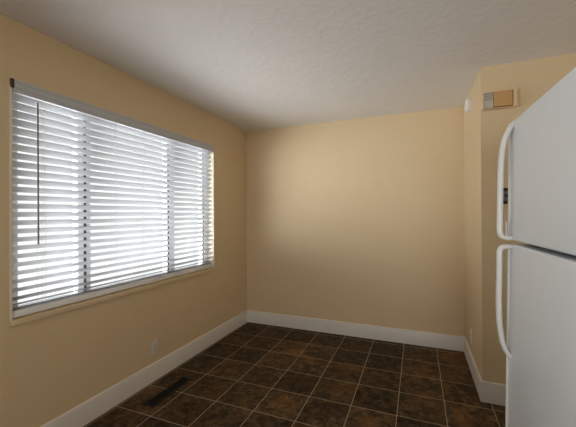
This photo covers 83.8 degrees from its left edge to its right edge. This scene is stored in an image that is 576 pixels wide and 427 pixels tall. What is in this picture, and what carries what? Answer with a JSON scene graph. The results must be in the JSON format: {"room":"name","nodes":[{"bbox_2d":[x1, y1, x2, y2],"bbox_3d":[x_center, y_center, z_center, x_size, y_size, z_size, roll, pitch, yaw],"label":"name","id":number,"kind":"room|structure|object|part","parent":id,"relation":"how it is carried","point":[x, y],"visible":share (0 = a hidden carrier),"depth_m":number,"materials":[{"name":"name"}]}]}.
{"room":"kitchen","nodes":[
{"label":"kitchen","id":0,"kind":"room"},
{"bbox_2d":[0,13,246,426],"bbox_3d":[-1.321,0.164,2.363,0.150,2.440,4.150,0,0,22],"label":"wall","id":1,"kind":"structure","parent":0,"point":[50,366],"depth_m":2.22,"materials":[{"name":"beige paint"}]},
{"bbox_2d":[9,85,12,320],"bbox_3d":[-1.495,-0.058,1.730,0.006,1.269,0.012,0,0,22],"label":"trim","id":2,"kind":"structure","parent":1,"relation":"attached to","point":[10,88],"depth_m":1.73,"materials":[{"name":"beige paint"}]},
{"bbox_2d":[12,100,206,307],"bbox_3d":[-1.253,-0.056,2.636,0.065,1.330,1.857,0,0,22],"label":"window","id":3,"kind":"structure","parent":1,"relation":"in","point":[15,277],"depth_m":2.20,"materials":[{"name":"plastic"}]},
{"bbox_2d":[10,78,213,317],"bbox_3d":[-1.165,-0.079,2.599,0.083,1.302,1.867,0,0,22],"label":"window blind","id":4,"kind":"object","parent":3,"relation":"attached to","point":[22,92],"visible":0.89,"depth_m":2.21,"materials":[{"name":"white plastic"}]},
{"bbox_3d":[-1.462,-0.062,1.899,0.046,1.230,0.018,0,0,22],"label":"ladder cord","id":5,"kind":"part","parent":4,"relation":"part of","materials":[{"name":"white fabric"}]},
{"bbox_3d":[-1.175,0.553,2.602,0.052,0.038,1.839,0,0,22],"label":"rail","id":6,"kind":"part","parent":4,"relation":"part of","materials":[{"name":"white plastic"}]},
{"bbox_3d":[-1.278,-0.061,2.354,0.046,1.230,0.018,0,0,22],"label":"ladder cord","id":7,"kind":"part","parent":4,"relation":"part of","materials":[{"name":"white fabric"}]},
{"bbox_3d":[-1.186,-0.061,2.584,0.046,1.230,0.018,0,0,22],"label":"ladder cord","id":8,"kind":"part","parent":4,"relation":"part of","materials":[{"name":"white fabric"}]},
{"bbox_3d":[-0.944,-0.060,3.184,0.046,1.230,0.018,0,0,22],"label":"ladder cord","id":9,"kind":"part","parent":4,"relation":"part of","materials":[{"name":"white fabric"}]},
{"bbox_2d":[11,267,215,325],"bbox_3d":[-1.169,0.593,2.606,0.095,0.031,1.873,0,0,22],"label":"trim","id":10,"kind":"structure","parent":1,"relation":"attached to","point":[16,321],"depth_m":2.18,"materials":[{"name":"beige paint"}]},
{"bbox_2d":[40,310,246,426],"bbox_3d":[-1.734,1.307,1.099,0.015,0.148,6.500,0,0,22],"label":"baseboard","id":11,"kind":"structure","parent":1,"relation":"attached to","point":[92,408],"depth_m":2.50,"materials":[{"name":"white paint"}]},
{"bbox_2d":[151,339,157,356],"bbox_3d":[-1.107,1.114,2.665,0.010,0.125,0.080,0,0,22],"label":"wall outlet","id":12,"kind":"object","parent":1,"relation":"attached to","point":[154,344],"visible":1,"depth_m":2.66,"materials":[{"name":"beige plastic"}]},
{"bbox_2d":[207,152,214,266],"bbox_3d":[-0.833,-0.055,3.470,0.079,1.269,0.012,0,0,22],"label":"trim","id":13,"kind":"structure","parent":1,"relation":"attached to","point":[211,207],"depth_m":3.46,"materials":[{"name":"beige paint"}]},
{"bbox_2d":[0,0,575,131],"bbox_3d":[-0.213,-1.128,0.490,3.620,0.120,6.800,0,0,22],"label":"ceiling","id":14,"kind":"structure","parent":0,"point":[250,65],"depth_m":2.03,"materials":[{"name":"white paint"}]},
{"bbox_2d":[83,322,505,426],"bbox_3d":[-0.201,1.432,0.481,3.620,0.120,6.800,0,0,22],"label":"floor","id":15,"kind":"structure","parent":0,"point":[256,375],"depth_m":2.53,"materials":[{"name":"tile"}]},
{"bbox_2d":[143,377,190,406],"bbox_3d":[-0.924,1.380,2.497,0.092,0.005,0.424,0,0,22],"label":"floor vent","id":16,"kind":"object","parent":15,"relation":"in","point":[165,393],"visible":1,"depth_m":2.47,"materials":[{"name":"brown metal"}]},
{"bbox_2d":[496,67,575,426],"bbox_3d":[1.125,0.485,0.906,0.776,1.771,0.741,1,0,21],"label":"refrigerator","id":17,"kind":"object","parent":15,"relation":"on","point":[539,348],"visible":1,"depth_m":1.04,"materials":[{"name":"metal"}]},
{"bbox_3d":[0.912,0.367,1.349,0.065,0.478,0.033,1,0,21],"label":"handle","id":18,"kind":"part","parent":17,"relation":"part of","materials":[{"name":"white plastic"}]},
{"bbox_3d":[0.918,-0.135,1.347,0.065,0.495,0.033,1,0,21],"label":"handle","id":19,"kind":"part","parent":17,"relation":"part of","materials":[{"name":"white plastic"}]},
{"bbox_3d":[0.839,0.695,1.013,0.062,1.138,0.740,1,0,21],"label":"fresh food door","id":20,"kind":"part","parent":17,"relation":"part of","materials":[{"name":"metal"}]},
{"bbox_3d":[0.847,-0.138,1.011,0.062,0.501,0.740,1,0,21],"label":"freezer door","id":21,"kind":"part","parent":17,"relation":"part of","materials":[{"name":"metal"}]},
{"bbox_2d":[246,106,464,335],"bbox_3d":[0.642,0.159,3.728,2.470,2.440,0.150,0,0,22],"label":"wall","id":22,"kind":"structure","parent":0,"point":[361,220],"depth_m":3.57,"materials":[{"name":"beige paint"}]},
{"bbox_2d":[247,310,464,351],"bbox_3d":[0.616,1.305,3.647,2.470,0.148,0.015,0,0,22],"label":"baseboard","id":23,"kind":"structure","parent":22,"relation":"attached to","point":[413,337],"depth_m":3.56,"materials":[{"name":"white paint"}]},
{"bbox_2d":[464,53,575,383],"bbox_3d":[2.080,0.148,2.655,1.000,2.440,1.064,0,0,22],"label":"wall","id":24,"kind":"structure","parent":0,"point":[484,131],"depth_m":2.33,"materials":[{"name":"beige paint"}]},
{"bbox_2d":[465,97,470,112],"bbox_3d":[1.591,-0.959,2.846,0.036,0.136,0.136,0,0,22],"label":"smoke detector","id":25,"kind":"object","parent":24,"relation":"attached to","point":[468,100],"visible":1,"depth_m":2.80,"materials":[{"name":"white plastic"}]},
{"bbox_2d":[470,329,472,344],"bbox_3d":[1.596,1.071,2.792,0.010,0.116,0.072,0,0,22],"label":"wall outlet","id":26,"kind":"object","parent":24,"relation":"attached to","point":[471,331],"visible":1,"depth_m":2.77,"materials":[{"name":"beige plastic"}]},
{"bbox_2d":[464,337,481,400],"bbox_3d":[1.584,1.297,2.765,0.015,0.148,0.929,0,0,22],"label":"baseboard","id":27,"kind":"structure","parent":24,"relation":"attached to","point":[472,365],"depth_m":2.66,"materials":[{"name":"white paint"}]},
{"bbox_2d":[481,381,505,405],"bbox_3d":[1.807,1.294,2.182,0.865,0.148,0.015,0,0,22],"label":"baseboard","id":28,"kind":"structure","parent":24,"relation":"attached to","point":[493,393],"depth_m":2.31,"materials":[{"name":"white paint"}]},
{"bbox_2d":[481,88,516,110],"bbox_3d":[1.503,-0.810,2.288,0.210,0.124,0.050,0,0,22],"label":"door chime","id":29,"kind":"object","parent":24,"relation":"attached to","point":[501,99],"visible":1,"depth_m":2.27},
{"bbox_2d":[484,93,492,108],"bbox_3d":[1.442,-0.810,2.312,0.062,0.108,0.030,0,0,22],"label":"grille","id":30,"kind":"object","parent":29,"relation":"attached to","point":[488,97],"depth_m":2.30,"materials":[{"name":"grey plastic"}]},
{"bbox_3d":[1.522,-0.811,2.274,0.112,0.106,0.039,0,0,22],"label":"panel","id":31,"kind":"part","parent":29,"relation":"part of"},
{"bbox_2d":[503,188,507,203],"bbox_3d":[1.556,-0.125,2.281,0.072,0.116,0.022,0,0,22],"label":"wall switch","id":32,"kind":"object","parent":24,"relation":"attached to","point":[505,190],"visible":0.41,"depth_m":2.29,"materials":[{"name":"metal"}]}
]}

